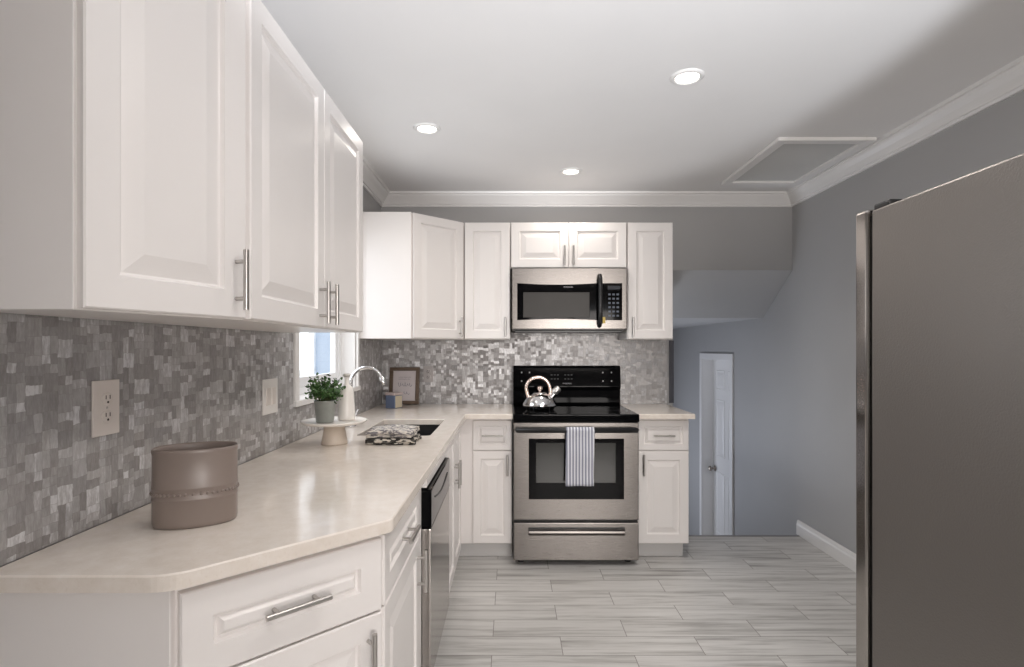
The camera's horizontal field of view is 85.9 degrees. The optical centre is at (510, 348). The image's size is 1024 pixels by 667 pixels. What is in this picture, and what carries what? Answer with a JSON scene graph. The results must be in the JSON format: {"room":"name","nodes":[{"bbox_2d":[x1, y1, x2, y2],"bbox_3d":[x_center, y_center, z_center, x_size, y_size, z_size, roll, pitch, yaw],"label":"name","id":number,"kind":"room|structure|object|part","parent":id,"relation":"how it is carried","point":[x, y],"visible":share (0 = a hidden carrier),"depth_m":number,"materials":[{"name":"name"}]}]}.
{"room":"kitchen","nodes":[
{"label":"kitchen","id":0,"kind":"room"},
{"bbox_2d":[0,188,381,566],"bbox_3d":[-0.999,0.095,0.629,0.138,2.430,6.698,0,0,0],"label":"wall","id":1,"kind":"structure","parent":0,"point":[178,384],"depth_m":1.30,"materials":[{"name":"tile"}]},
{"bbox_2d":[91,379,118,437],"bbox_3d":[-0.927,0.134,1.258,0.012,0.126,0.082,0,0,0],"label":"wall outlet","id":2,"kind":"object","parent":1,"relation":"attached to","point":[104,393],"visible":1,"depth_m":1.25,"materials":[{"name":"grey plastic"}]},
{"bbox_2d":[101,393,112,404],"bbox_3d":[-0.923,0.114,1.258,0.003,0.029,0.034,0,0,0],"label":"receptacle","id":3,"kind":"object","parent":2,"relation":"attached to","point":[106,398],"depth_m":1.25,"materials":[{"name":"grey plastic"}]},
{"bbox_2d":[102,410,112,422],"bbox_3d":[-0.923,0.154,1.258,0.003,0.029,0.034,0,0,0],"label":"receptacle","id":4,"kind":"object","parent":2,"relation":"attached to","point":[107,415],"depth_m":1.26,"materials":[{"name":"grey plastic"}]},
{"bbox_2d":[0,0,248,319],"bbox_3d":[-0.751,-0.453,1.085,0.352,0.773,0.341,0,0,0],"label":"upper cabinet","id":5,"kind":"object","parent":1,"relation":"attached to","point":[122,122],"visible":1,"depth_m":0.98,"materials":[{"name":"white paint"}]},
{"bbox_3d":[-0.664,-0.452,1.084,0.019,0.766,0.346,0,0,19],"label":"door","id":6,"kind":"part","parent":5,"relation":"part of","materials":[{"name":"white paint"}]},
{"bbox_3d":[-0.592,-0.152,1.211,0.035,0.132,0.012,0,0,19],"label":"handle","id":7,"kind":"part","parent":5,"relation":"part of","materials":[{"name":"silver metal"}]},
{"bbox_2d":[111,0,362,332],"bbox_3d":[-0.745,-0.453,1.740,0.364,0.773,0.963,0,0,0],"label":"upper cabinet","id":8,"kind":"object","parent":1,"relation":"attached to","point":[304,159],"visible":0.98,"depth_m":1.53,"materials":[{"name":"white paint"}]},
{"bbox_3d":[-0.607,-0.452,1.510,0.020,0.766,0.496,0,0,0],"label":"door","id":9,"kind":"part","parent":8,"relation":"part of","materials":[{"name":"white paint"}]},
{"bbox_3d":[-0.580,-0.145,1.717,0.034,0.132,0.012,0,0,0],"label":"handle","id":10,"kind":"part","parent":8,"relation":"part of","materials":[{"name":"silver metal"}]},
{"bbox_3d":[-0.580,-0.145,1.801,0.034,0.132,0.012,0,0,0],"label":"handle","id":11,"kind":"part","parent":8,"relation":"part of","materials":[{"name":"silver metal"}]},
{"bbox_3d":[-0.607,-0.452,1.990,0.020,0.766,0.458,0,0,0],"label":"door","id":12,"kind":"part","parent":8,"relation":"part of","materials":[{"name":"white paint"}]},
{"bbox_2d":[262,378,277,415],"bbox_3d":[-0.925,0.182,2.116,0.008,0.134,0.128,0,0,0],"label":"light switch","id":13,"kind":"object","parent":1,"relation":"attached to","point":[269,386],"visible":1,"depth_m":2.10,"materials":[{"name":"white plastic"}]},
{"bbox_2d":[293,332,360,406],"bbox_3d":[-0.991,-0.295,2.853,0.150,1.090,1.005,0,0,0],"label":"window","id":14,"kind":"structure","parent":1,"relation":"in","point":[342,345],"depth_m":3.23,"materials":[{"name":"white paint"}]},
{"bbox_3d":[-1.044,-0.278,2.860,0.043,1.001,0.896,0,0,0],"label":"frame","id":15,"kind":"part","parent":14,"relation":"part of","materials":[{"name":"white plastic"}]},
{"bbox_3d":[-0.991,0.236,2.853,0.150,0.027,1.005,0,0,0],"label":"sill","id":16,"kind":"part","parent":14,"relation":"part of","materials":[{"name":"white paint"}]},
{"bbox_2d":[363,55,1023,206],"bbox_3d":[0.548,-1.073,0.689,2.972,0.092,6.578,0,0,0],"label":"crown molding","id":17,"kind":"structure","parent":1,"relation":"attached to","point":[1007,81],"depth_m":3.81,"materials":[{"name":"white paint"}]},
{"bbox_2d":[381,207,672,529],"bbox_3d":[0.051,0.505,4.029,2.238,3.250,0.118,0,0,0],"label":"wall","id":18,"kind":"structure","parent":0,"point":[464,371],"depth_m":3.97,"materials":[{"name":"tile"}]},
{"bbox_2d":[360,212,464,339],"bbox_3d":[-0.620,-0.452,3.664,0.614,0.775,0.605,0,0,0],"label":"upper cabinet","id":19,"kind":"object","parent":18,"relation":"attached to","point":[414,263],"visible":0.94,"depth_m":3.37,"materials":[{"name":"white paint"}]},
{"bbox_3d":[-0.463,-0.452,3.507,0.387,0.768,0.019,0,0,-43],"label":"door","id":20,"kind":"part","parent":19,"relation":"part of","materials":[{"name":"white paint"}]},
{"bbox_3d":[-0.327,-0.142,3.598,0.012,0.130,0.035,0,0,-43],"label":"handle","id":21,"kind":"part","parent":19,"relation":"part of","materials":[{"name":"silver metal"}]},
{"bbox_2d":[423,366,432,381],"bbox_3d":[-0.596,0.180,3.967,0.070,0.116,0.012,0,0,0],"label":"wall outlet","id":22,"kind":"object","parent":18,"relation":"attached to","point":[427,370],"visible":1,"depth_m":3.96,"materials":[{"name":"grey plastic"}]},
{"bbox_2d":[465,223,509,339],"bbox_3d":[-0.158,-0.452,3.784,0.303,0.775,0.366,0,0,0],"label":"upper cabinet","id":23,"kind":"object","parent":18,"relation":"attached to","point":[487,245],"visible":1,"depth_m":3.63,"materials":[{"name":"white paint"}]},
{"bbox_2d":[511,223,625,274],"bbox_3d":[0.382,-0.688,3.784,0.770,0.303,0.366,0,0,0],"label":"upper cabinet","id":24,"kind":"object","parent":18,"relation":"attached to","point":[533,245],"visible":0.97,"depth_m":3.63,"materials":[{"name":"white paint"}]},
{"bbox_3d":[0.191,-0.688,3.645,0.379,0.297,0.020,0,0,0],"label":"door","id":25,"kind":"part","parent":24,"relation":"part of","materials":[{"name":"white paint"}]},
{"bbox_3d":[0.353,-0.615,3.618,0.012,0.130,0.034,0,0,0],"label":"handle","id":26,"kind":"part","parent":24,"relation":"part of","materials":[{"name":"silver metal"}]},
{"bbox_2d":[512,268,626,332],"bbox_3d":[0.384,-0.322,3.757,0.757,0.423,0.418,0,0,0],"label":"microwave oven","id":27,"kind":"object","parent":24,"relation":"attached to","point":[544,300],"visible":1,"depth_m":3.61,"materials":[{"name":"silver metal"}]},
{"bbox_3d":[0.305,-0.310,3.611,0.529,0.243,0.006,0,0,0],"label":"door glass","id":28,"kind":"part","parent":27,"relation":"part of","materials":[{"name":"black glass"}]},
{"bbox_3d":[0.580,-0.317,3.581,0.028,0.358,0.066,0,0,0],"label":"handle","id":29,"kind":"part","parent":27,"relation":"part of","materials":[{"name":"black plastic"}]},
{"bbox_3d":[0.651,-0.310,3.611,0.157,0.243,0.006,0,0,0],"label":"control panel","id":30,"kind":"part","parent":27,"relation":"part of","materials":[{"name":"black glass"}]},
{"bbox_3d":[0.411,-0.615,3.618,0.012,0.130,0.034,0,0,0],"label":"handle","id":31,"kind":"part","parent":24,"relation":"part of","materials":[{"name":"silver metal"}]},
{"bbox_3d":[0.574,-0.688,3.645,0.379,0.297,0.020,0,0,0],"label":"door","id":32,"kind":"part","parent":24,"relation":"part of","materials":[{"name":"white paint"}]},
{"bbox_2d":[618,223,672,339],"bbox_3d":[0.921,-0.452,3.784,0.303,0.775,0.366,0,0,0],"label":"upper cabinet","id":33,"kind":"object","parent":18,"relation":"attached to","point":[649,246],"visible":0.97,"depth_m":3.63,"materials":[{"name":"white paint"}]},
{"bbox_3d":[0.804,-0.145,3.618,0.012,0.130,0.034,0,0,0],"label":"handle","id":34,"kind":"part","parent":33,"relation":"part of","materials":[{"name":"silver metal"}]},
{"bbox_2d":[669,340,673,402],"bbox_3d":[1.159,0.164,3.977,0.034,0.452,0.010,0,0,0],"label":"trim","id":35,"kind":"structure","parent":18,"relation":"attached to","point":[671,342],"depth_m":3.97,"materials":[{"name":"grey"}]},
{"bbox_2d":[261,0,1023,190],"bbox_3d":[0.547,-1.170,0.684,3.234,0.100,6.808,0,0,0],"label":"ceiling","id":36,"kind":"structure","parent":0,"point":[519,93],"depth_m":2.23,"materials":[{"name":"paint"}]},
{"bbox_2d":[413,122,440,133],"bbox_3d":[-0.426,-1.115,2.787,0.138,0.008,0.138,0,0,0],"label":"recessed light","id":37,"kind":"object","parent":36,"relation":"in","point":[424,128],"visible":1,"depth_m":2.78,"materials":[{"name":"white paint"}]},
{"bbox_2d":[560,167,581,174],"bbox_3d":[0.377,-1.115,3.460,0.138,0.008,0.138,0,0,0],"label":"recessed light","id":38,"kind":"object","parent":36,"relation":"in","point":[566,171],"visible":1,"depth_m":3.46,"materials":[{"name":"white paint"}]},
{"bbox_2d":[670,68,704,84],"bbox_3d":[0.724,-1.115,2.260,0.138,0.008,0.138,0,0,0],"label":"recessed light","id":39,"kind":"object","parent":36,"relation":"in","point":[688,76],"visible":1,"depth_m":2.25,"materials":[{"name":"white paint"}]},
{"bbox_2d":[721,137,876,184],"bbox_3d":[1.670,-1.110,3.300,0.520,0.019,0.800,0,0,0],"label":"attic hatch","id":40,"kind":"object","parent":36,"relation":"attached to","point":[786,160],"visible":1,"depth_m":3.23,"materials":[{"name":"paint"}]},
{"bbox_3d":[1.670,-1.117,3.300,0.420,0.005,0.700,0,0,0],"label":"panel","id":41,"kind":"part","parent":40,"relation":"part of","materials":[{"name":"paint"}]},
{"bbox_2d":[434,530,855,666],"bbox_3d":[0.482,1.370,0.684,3.104,0.120,6.808,0,0,0],"label":"floor","id":42,"kind":"structure","parent":0,"point":[726,601],"depth_m":2.76,"materials":[{"name":"grey wood"}]},
{"bbox_2d":[0,536,381,666],"bbox_3d":[-0.614,0.868,1.144,0.626,0.882,0.314,0,0,0],"label":"base cabinet","id":43,"kind":"object","parent":42,"relation":"on","point":[322,608],"visible":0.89,"depth_m":1.05,"materials":[{"name":"white paint"}]},
{"bbox_3d":[-0.455,0.525,1.144,0.019,0.166,0.417,0,0,45],"label":"drawer","id":44,"kind":"part","parent":43,"relation":"part of","materials":[{"name":"white paint"}]},
{"bbox_3d":[-0.436,0.525,1.126,0.035,0.012,0.135,0,0,45],"label":"handle","id":45,"kind":"part","parent":43,"relation":"part of","materials":[{"name":"silver metal"}]},
{"bbox_3d":[-0.455,0.907,1.144,0.019,0.589,0.417,0,0,45],"label":"door","id":46,"kind":"part","parent":43,"relation":"part of","materials":[{"name":"white paint"}]},
{"bbox_3d":[-0.315,0.710,1.247,0.035,0.135,0.012,0,0,45],"label":"handle","id":47,"kind":"part","parent":43,"relation":"part of","materials":[{"name":"silver metal"}]},
{"bbox_2d":[379,489,427,666],"bbox_3d":[-0.597,0.868,1.631,0.661,0.882,0.663,0,0,0],"label":"base cabinet","id":48,"kind":"object","parent":42,"relation":"on","point":[401,547],"visible":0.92,"depth_m":1.54,"materials":[{"name":"white paint"}]},
{"bbox_3d":[-0.310,0.525,1.553,0.020,0.166,0.494,0,0,0],"label":"drawer","id":49,"kind":"part","parent":48,"relation":"part of","materials":[{"name":"white paint"}]},
{"bbox_3d":[-0.310,0.907,1.553,0.020,0.589,0.494,0,0,0],"label":"door","id":50,"kind":"part","parent":48,"relation":"part of","materials":[{"name":"white paint"}]},
{"bbox_3d":[-0.283,0.525,1.561,0.034,0.012,0.135,0,0,0],"label":"handle","id":51,"kind":"part","parent":48,"relation":"part of","materials":[{"name":"silver metal"}]},
{"bbox_3d":[-0.283,0.710,1.760,0.034,0.135,0.012,0,0,0],"label":"handle","id":52,"kind":"part","parent":48,"relation":"part of","materials":[{"name":"silver metal"}]},
{"bbox_2d":[421,450,449,666],"bbox_3d":[-0.605,0.870,2.269,0.644,0.879,0.595,0,0,0],"label":"dishwasher","id":53,"kind":"object","parent":42,"relation":"on","point":[435,490],"visible":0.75,"depth_m":2.10,"materials":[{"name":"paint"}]},
{"bbox_3d":[-0.310,0.574,2.269,0.048,0.138,0.595,0,0,0],"label":"control panel","id":54,"kind":"part","parent":53,"relation":"part of","materials":[{"name":"black glass"}]},
{"bbox_3d":[-0.286,0.566,2.269,0.008,0.030,0.396,0,0,0],"label":"handle","id":55,"kind":"part","parent":53,"relation":"part of","materials":[{"name":"black plastic"}]},
{"bbox_2d":[446,427,461,592],"bbox_3d":[-0.598,0.868,2.946,0.659,0.882,0.744,0,0,0],"label":"base cabinet","id":56,"kind":"object","parent":42,"relation":"on","point":[453,451],"visible":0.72,"depth_m":2.94,"materials":[{"name":"white paint"}]},
{"bbox_3d":[-0.312,0.822,2.761,0.020,0.760,0.366,0,0,0],"label":"door","id":57,"kind":"part","parent":56,"relation":"part of","materials":[{"name":"white paint"}]},
{"bbox_3d":[-0.285,0.670,2.913,0.034,0.135,0.012,0,0,0],"label":"handle","id":58,"kind":"part","parent":56,"relation":"part of","materials":[{"name":"silver metal"}]},
{"bbox_3d":[-0.312,0.822,3.135,0.020,0.760,0.366,0,0,0],"label":"door","id":59,"kind":"part","parent":56,"relation":"part of","materials":[{"name":"white paint"}]},
{"bbox_3d":[-0.285,0.670,2.984,0.034,0.135,0.012,0,0,0],"label":"handle","id":60,"kind":"part","parent":56,"relation":"part of","materials":[{"name":"silver metal"}]},
{"bbox_2d":[459,419,511,555],"bbox_3d":[-0.459,0.868,3.644,0.936,0.882,0.645,0,0,0],"label":"base cabinet","id":61,"kind":"object","parent":42,"relation":"on","point":[486,444],"visible":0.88,"depth_m":3.40,"materials":[{"name":"white paint"}]},
{"bbox_2d":[0,404,512,592],"bbox_3d":[-0.459,0.411,2.465,0.940,0.030,3.009,0,0,0],"label":"countertop","id":62,"kind":"structure","parent":61,"relation":"on","point":[304,496],"depth_m":1.27,"materials":[{"name":"beige stone"}]},
{"bbox_2d":[149,441,238,529],"bbox_3d":[-0.724,0.309,1.264,0.179,0.173,0.123,0,0,-23],"label":"crock","id":63,"kind":"object","parent":62,"relation":"on","point":[194,484],"visible":1,"depth_m":1.22,"materials":[{"name":"beige ceramic"}]},
{"bbox_2d":[300,416,367,445],"bbox_3d":[-0.738,0.346,2.300,0.268,0.098,0.268,0,0,0],"label":"cake stand","id":64,"kind":"object","parent":62,"relation":"on","point":[334,433],"visible":0.88,"depth_m":2.26,"materials":[{"name":"beige ceramic"}]},
{"bbox_2d":[304,372,345,422],"bbox_3d":[-0.764,0.198,2.265,0.166,0.204,0.172,0,0,-15],"label":"potted plant","id":65,"kind":"object","parent":64,"relation":"on","point":[326,392],"visible":1,"depth_m":2.23,"materials":[{"name":"green plant"}]},
{"bbox_3d":[-0.763,0.255,2.256,0.089,0.090,0.089,0,0,0],"label":"pot","id":66,"kind":"part","parent":65,"relation":"part of","materials":[{"name":"ceramic"}]},
{"bbox_3d":[-0.738,0.306,2.300,0.268,0.018,0.268,0,0,0],"label":"plate","id":67,"kind":"part","parent":64,"relation":"part of","materials":[{"name":"white ceramic"}]},
{"bbox_2d":[338,373,355,420],"bbox_3d":[-0.697,0.202,2.332,0.073,0.196,0.073,0,0,0],"label":"bottle","id":68,"kind":"object","parent":64,"relation":"on","point":[346,406],"visible":0.94,"depth_m":2.31,"materials":[{"name":"white ceramic"}]},
{"bbox_2d":[345,366,386,426],"bbox_3d":[-0.742,0.241,2.797,0.194,0.310,0.114,0,0,26],"label":"faucet","id":69,"kind":"object","parent":62,"relation":"on","point":[381,378],"visible":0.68,"depth_m":2.79,"materials":[{"name":"silver metal"}]},
{"bbox_3d":[-0.738,0.206,2.800,0.171,0.240,0.017,0,0,0],"label":"spout","id":70,"kind":"part","parent":69,"relation":"part of","materials":[{"name":"silver metal"}]},
{"bbox_2d":[365,434,421,444],"bbox_3d":[-0.500,0.381,2.351,0.209,0.029,0.192,0,0,0],"label":"folded towel","id":71,"kind":"object","parent":62,"relation":"on","point":[386,440],"visible":0.64,"depth_m":2.26,"materials":[{"name":"fabric"}]},
{"bbox_2d":[365,424,419,437],"bbox_3d":[-0.502,0.350,2.351,0.196,0.035,0.186,0,0,0],"label":"folded towel","id":72,"kind":"object","parent":71,"relation":"on","point":[394,430],"visible":1,"depth_m":2.27,"materials":[{"name":"fabric"}]},
{"bbox_2d":[385,392,402,408],"bbox_3d":[-0.787,0.343,3.700,0.084,0.104,0.084,0,0,28],"label":"canister","id":73,"kind":"object","parent":62,"relation":"on","point":[393,399],"visible":1,"depth_m":3.67,"materials":[{"name":"blue ceramic"}]},
{"bbox_3d":[-0.787,0.300,3.700,0.084,0.018,0.084,0,0,28],"label":"lid","id":74,"kind":"part","parent":73,"relation":"part of","materials":[{"name":"grey"}]},
{"bbox_2d":[389,367,419,403],"bbox_3d":[-0.761,0.262,3.927,0.216,0.262,0.051,0,0,4],"label":"picture frame","id":75,"kind":"object","parent":62,"relation":"on","point":[406,380],"visible":0.98,"depth_m":3.93,"materials":[{"name":"brown wood"}]},
{"bbox_2d":[393,371,415,400],"bbox_3d":[-0.761,0.262,3.929,0.176,0.225,0.033,0,0,4],"label":"print","id":76,"kind":"object","parent":75,"relation":"attached to","point":[403,381],"depth_m":3.93,"materials":[{"name":"grey paper"}]},
{"bbox_2d":[413,425,438,435],"bbox_3d":[-0.546,0.526,2.808,0.371,0.199,0.625,0,0,0],"label":"sink","id":77,"kind":"object","parent":62,"relation":"in","point":[425,430],"visible":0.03,"depth_m":3.11,"materials":[{"name":"black"}]},
{"bbox_3d":[-0.115,0.534,3.412,0.242,0.184,0.020,0,0,0],"label":"drawer","id":78,"kind":"part","parent":61,"relation":"part of","materials":[{"name":"white paint"}]},
{"bbox_3d":[-0.115,0.535,3.385,0.130,0.012,0.034,0,0,0],"label":"handle","id":79,"kind":"part","parent":61,"relation":"part of","materials":[{"name":"silver metal"}]},
{"bbox_3d":[-0.115,0.916,3.412,0.242,0.571,0.020,0,0,0],"label":"door","id":80,"kind":"part","parent":61,"relation":"part of","materials":[{"name":"white paint"}]},
{"bbox_3d":[-0.021,0.715,3.385,0.012,0.130,0.034,0,0,0],"label":"handle","id":81,"kind":"part","parent":61,"relation":"part of","materials":[{"name":"silver metal"}]},
{"bbox_2d":[513,365,638,561],"bbox_3d":[0.393,0.714,3.600,0.756,1.192,0.710,0,0,0],"label":"stove","id":82,"kind":"object","parent":42,"relation":"on","point":[553,520],"visible":0.95,"depth_m":3.31,"materials":[{"name":"silver metal"}]},
{"bbox_2d":[523,375,560,410],"bbox_3d":[0.188,0.282,3.575,0.222,0.219,0.222,0,0,-43],"label":"kettle","id":83,"kind":"object","parent":82,"relation":"on","point":[537,401],"visible":1,"depth_m":3.52,"materials":[{"name":"silver metal"}]},
{"bbox_3d":[0.178,0.244,3.575,0.182,0.144,0.016,0,0,0],"label":"handle","id":84,"kind":"part","parent":83,"relation":"part of","materials":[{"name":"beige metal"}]},
{"bbox_2d":[513,405,638,421],"bbox_3d":[0.393,0.416,3.600,0.756,0.049,0.600,0,0,0],"label":"cooktop","id":85,"kind":"object","parent":82,"relation":"in","point":[561,413],"depth_m":3.30,"materials":[{"name":"black glass"}]},
{"bbox_3d":[0.393,0.737,3.332,0.754,0.586,0.038,0,0,0],"label":"oven door","id":86,"kind":"part","parent":82,"relation":"part of","materials":[{"name":"silver metal"}]},
{"bbox_3d":[0.394,0.723,3.312,0.574,0.365,0.006,0,0,0],"label":"door glass","id":87,"kind":"part","parent":82,"relation":"part of","materials":[{"name":"black glass"}]},
{"bbox_3d":[0.393,1.161,3.332,0.754,0.226,0.038,0,0,0],"label":"drawer","id":88,"kind":"part","parent":82,"relation":"part of","materials":[{"name":"silver metal"}]},
{"bbox_3d":[0.395,1.105,3.302,0.580,0.039,0.024,0,0,0],"label":"handle","id":89,"kind":"part","parent":82,"relation":"part of","materials":[{"name":"silver metal"}]},
{"bbox_3d":[0.393,0.482,3.280,0.739,0.033,0.068,0,0,0],"label":"handle","id":90,"kind":"part","parent":82,"relation":"part of","materials":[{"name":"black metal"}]},
{"bbox_2d":[566,427,594,485],"bbox_3d":[0.408,0.635,3.261,0.173,0.346,0.054,0,0,0],"label":"dish towel","id":91,"kind":"object","parent":82,"relation":"hanging from","point":[580,441],"visible":1,"depth_m":3.24,"materials":[{"name":"fabric"}]},
{"bbox_2d":[637,419,688,555],"bbox_3d":[0.941,0.868,3.667,0.326,0.882,0.599,0,0,0],"label":"base cabinet","id":92,"kind":"object","parent":42,"relation":"on","point":[663,521],"visible":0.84,"depth_m":3.40,"materials":[{"name":"white paint"}]},
{"bbox_3d":[0.818,0.715,3.385,0.012,0.130,0.034,0,0,0],"label":"handle","id":93,"kind":"part","parent":92,"relation":"part of","materials":[{"name":"silver metal"}]},
{"bbox_2d":[620,404,694,418],"bbox_3d":[0.947,0.411,3.657,0.346,0.030,0.624,0,0,0],"label":"countertop","id":94,"kind":"structure","parent":92,"relation":"on","point":[645,411],"depth_m":3.48,"materials":[{"name":"beige stone"}]},
{"bbox_3d":[0.943,0.916,3.412,0.314,0.571,0.020,0,0,0],"label":"door","id":95,"kind":"part","parent":92,"relation":"part of","materials":[{"name":"white paint"}]},
{"bbox_3d":[0.943,0.534,3.412,0.314,0.184,0.020,0,0,0],"label":"drawer","id":96,"kind":"part","parent":92,"relation":"part of","materials":[{"name":"white paint"}]},
{"bbox_3d":[0.943,0.535,3.385,0.130,0.012,0.034,0,0,0],"label":"handle","id":97,"kind":"part","parent":92,"relation":"part of","materials":[{"name":"silver metal"}]},
{"bbox_2d":[856,153,1023,666],"bbox_3d":[1.593,0.415,1.486,0.825,1.787,0.931,0,0,0],"label":"refrigerator","id":98,"kind":"object","parent":42,"relation":"on","point":[940,269],"visible":1,"depth_m":1.51,"materials":[{"name":"grey metal"}]},
{"bbox_3d":[1.385,0.383,1.855,0.410,1.694,0.062,0,0,0],"label":"door","id":99,"kind":"part","parent":98,"relation":"part of","materials":[{"name":"silver metal"}]},
{"bbox_2d":[673,207,791,328],"bbox_3d":[1.602,-0.685,5.789,0.864,0.870,3.622,0,0,0],"label":"wall","id":100,"kind":"structure","parent":0,"point":[730,264],"depth_m":3.98,"materials":[{"name":"grey paint"}]},
{"bbox_2d":[673,90,1023,553],"bbox_3d":[2.099,0.505,2.440,0.130,3.250,10.320,0,0,0],"label":"wall","id":101,"kind":"structure","parent":0,"point":[795,364],"depth_m":3.70,"materials":[{"name":"grey paint"}]},
{"bbox_2d":[700,353,733,534],"bbox_3d":[2.094,1.087,5.455,0.151,2.085,0.870,0,0,0],"label":"door","id":102,"kind":"structure","parent":101,"relation":"in","point":[716,370],"depth_m":5.71,"materials":[{"name":"white paint"}]},
{"bbox_3d":[2.104,1.250,5.761,0.069,0.060,0.060,0,0,0],"label":"knob","id":103,"kind":"part","parent":102,"relation":"part of","materials":[{"name":"silver metal"}]},
{"bbox_3d":[2.151,1.115,5.455,0.036,2.011,0.742,0,0,0],"label":"panel","id":104,"kind":"part","parent":102,"relation":"part of","materials":[{"name":"white paint"}]},
{"bbox_2d":[689,535,799,536],"bbox_3d":[1.602,1.363,3.852,0.864,0.114,0.020,0,0,0],"label":"trim","id":105,"kind":"structure","parent":101,"relation":"attached to","point":[689,535],"depth_m":3.84,"materials":[{"name":"silver metal"}]},
{"bbox_2d":[796,520,855,572],"bbox_3d":[2.026,1.258,0.645,0.016,0.101,6.490,0,0,0],"label":"baseboard","id":106,"kind":"structure","parent":101,"relation":"attached to","point":[822,542],"depth_m":3.51,"materials":[{"name":"white paint"}]},
{"label":"outside","id":107,"kind":"structure","parent":0,"visible":0},
{"bbox_2d":[300,370,308,375],"bbox_3d":[0.000,2.410,15.000,80.000,0.200,90.000,0,0,0],"label":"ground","id":108,"kind":"structure","parent":107,"point":[302,372],"depth_m":54.06,"materials":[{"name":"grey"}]},
{"bbox_2d":[309,333,329,374],"bbox_3d":[-2.950,-1.490,13.450,3.300,6.800,3.500,0,0,0],"label":"house","id":109,"kind":"structure","parent":108,"relation":"on","point":[319,343],"depth_m":12.00,"materials":[{"name":"blue"}]}
]}

